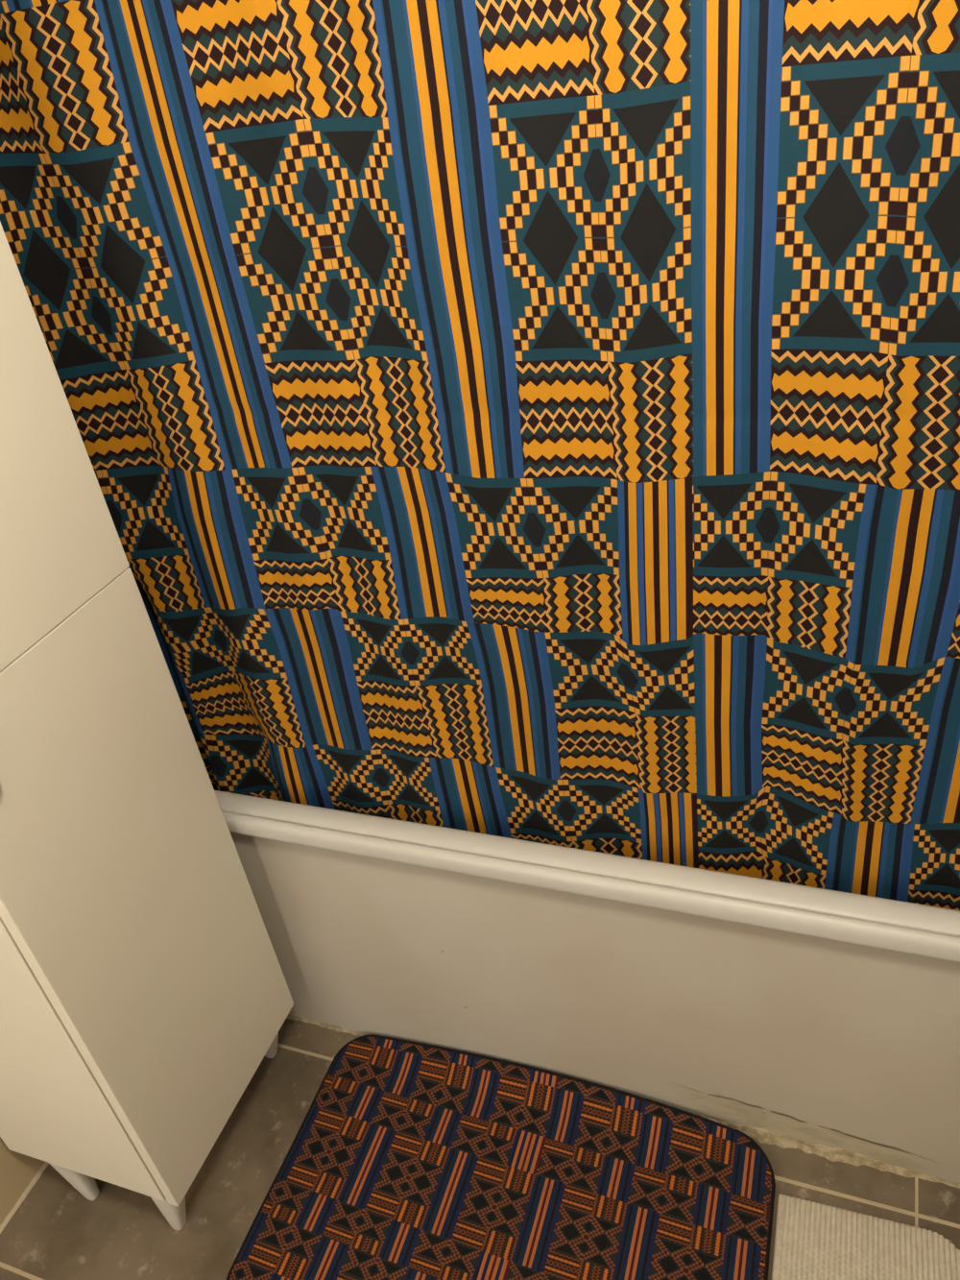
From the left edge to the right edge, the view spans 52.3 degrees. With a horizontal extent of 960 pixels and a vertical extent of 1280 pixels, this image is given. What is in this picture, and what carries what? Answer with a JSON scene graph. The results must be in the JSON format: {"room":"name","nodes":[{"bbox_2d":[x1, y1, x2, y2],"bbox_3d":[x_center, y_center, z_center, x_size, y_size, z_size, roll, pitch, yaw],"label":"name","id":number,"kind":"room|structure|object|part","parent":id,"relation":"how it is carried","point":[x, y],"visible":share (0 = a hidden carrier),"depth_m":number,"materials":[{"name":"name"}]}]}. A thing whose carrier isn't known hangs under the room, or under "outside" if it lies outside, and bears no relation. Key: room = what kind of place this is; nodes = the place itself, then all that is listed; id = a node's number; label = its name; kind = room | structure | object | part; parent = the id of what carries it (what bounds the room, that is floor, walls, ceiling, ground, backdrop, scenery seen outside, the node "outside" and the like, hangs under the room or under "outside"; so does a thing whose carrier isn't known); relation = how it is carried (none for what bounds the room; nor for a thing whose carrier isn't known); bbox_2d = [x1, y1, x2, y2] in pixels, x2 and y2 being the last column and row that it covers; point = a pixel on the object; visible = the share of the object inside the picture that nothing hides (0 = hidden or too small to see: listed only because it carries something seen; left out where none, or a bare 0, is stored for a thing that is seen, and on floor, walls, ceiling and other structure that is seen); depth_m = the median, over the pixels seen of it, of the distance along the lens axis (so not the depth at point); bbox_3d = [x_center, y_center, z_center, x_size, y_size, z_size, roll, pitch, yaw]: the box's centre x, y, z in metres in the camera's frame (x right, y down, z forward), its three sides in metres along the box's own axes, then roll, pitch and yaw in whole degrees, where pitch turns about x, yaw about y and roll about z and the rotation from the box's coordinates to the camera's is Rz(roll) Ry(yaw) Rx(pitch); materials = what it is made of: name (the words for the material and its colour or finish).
{"room":"bathroom","nodes":[
{"label":"bathroom","id":0,"kind":"room"},
{"bbox_2d":[0,152,210,1225],"bbox_3d":[-1.057,0.144,1.001,0.100,2.220,2.950,5,35,21],"label":"wall","id":1,"kind":"structure","parent":0,"point":[17,1170],"depth_m":1.69,"materials":[{"name":"beige paint"}]},
{"bbox_2d":[0,1161,48,1233],"bbox_3d":[-0.985,1.275,1.291,0.006,0.008,2.000,5,35,21],"label":"trim","id":2,"kind":"structure","parent":1,"relation":"attached to","point":[42,1169],"depth_m":1.71,"materials":[{"name":"tile"}]},
{"bbox_2d":[0,1018,959,1279],"bbox_3d":[-0.062,1.165,1.291,1.907,0.060,2.950,5,35,21],"label":"floor","id":3,"kind":"structure","parent":0,"point":[56,1233],"depth_m":1.64,"materials":[{"name":"tile"}]},
{"bbox_2d":[0,221,293,1230],"bbox_3d":[-0.671,0.087,1.290,0.363,1.900,0.380,5,35,20],"label":"tall cabinet","id":4,"kind":"object","parent":3,"relation":"on","point":[144,989],"visible":1,"depth_m":1.33,"materials":[{"name":"white paint"}]},
{"bbox_3d":[-0.600,-0.344,0.950,0.020,0.838,0.380,5,35,20],"label":"door","id":5,"kind":"part","parent":4,"relation":"part of","materials":[{"name":"white paint"}]},
{"bbox_3d":[-0.694,0.906,1.672,0.060,0.132,0.044,5,35,20],"label":"leg","id":6,"kind":"part","parent":4,"relation":"part of","materials":[{"name":"white plastic"}]},
{"bbox_3d":[-0.480,0.393,1.427,0.020,0.930,0.380,5,35,20],"label":"door","id":7,"kind":"part","parent":4,"relation":"part of","materials":[{"name":"white paint"}]},
{"bbox_3d":[-0.495,0.921,1.598,0.060,0.132,0.044,5,35,20],"label":"leg","id":8,"kind":"part","parent":4,"relation":"part of","materials":[{"name":"white plastic"}]},
{"bbox_3d":[-0.395,0.743,1.849,0.060,0.132,0.044,5,35,20],"label":"leg","id":9,"kind":"part","parent":4,"relation":"part of","materials":[{"name":"white plastic"}]},
{"bbox_2d":[226,1034,775,1279],"bbox_3d":[0.034,0.921,1.547,0.825,0.046,0.525,6,35,22],"label":"bath mat","id":10,"kind":"object","parent":3,"relation":"on","point":[408,1160],"visible":1,"depth_m":1.61,"materials":[{"name":"multicoloured fabric"}]},
{"bbox_2d":[214,607,959,1188],"bbox_3d":[0.229,0.359,1.867,1.699,0.580,0.776,5,35,21],"label":"bathtub","id":11,"kind":"object","parent":3,"relation":"on","point":[821,1022],"visible":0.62,"depth_m":1.52,"materials":[{"name":"white ceramic"}]},
{"bbox_2d":[214,607,959,937],"bbox_3d":[0.222,0.293,1.834,1.699,0.432,0.758,5,35,21],"label":"basin","id":12,"kind":"object","parent":11,"relation":"in","point":[299,890],"depth_m":1.52,"materials":[{"name":"white ceramic"}]},
{"bbox_3d":[0.065,0.338,1.437,1.699,0.034,0.030,5,35,21],"label":"rim moulding","id":13,"kind":"part","parent":11,"relation":"part of","materials":[{"name":"white ceramic"}]},
{"bbox_3d":[0.112,0.567,1.609,1.699,0.546,0.014,5,35,21],"label":"panel","id":14,"kind":"part","parent":11,"relation":"part of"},
{"bbox_2d":[772,1193,959,1279],"bbox_3d":[0.528,1.011,1.310,0.282,0.015,0.480,4,35,19],"label":"mat","id":15,"kind":"object","parent":3,"relation":"on","point":[814,1241],"visible":1,"depth_m":1.46,"materials":[{"name":"beige fabric"}]},
{"bbox_3d":[-0.104,-0.919,0.716,1.705,0.025,0.025,5,35,21],"label":"curtain rod","id":16,"kind":"object","parent":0,"visible":0},
{"bbox_2d":[0,0,959,910],"bbox_3d":[0.000,-0.274,1.132,1.509,1.588,0.108,6,36,23],"label":"shower curtain","id":17,"kind":"object","parent":16,"relation":"hanging from","point":[491,212],"visible":0.87,"depth_m":1.12,"materials":[{"name":"multicoloured fabric"}]}
]}

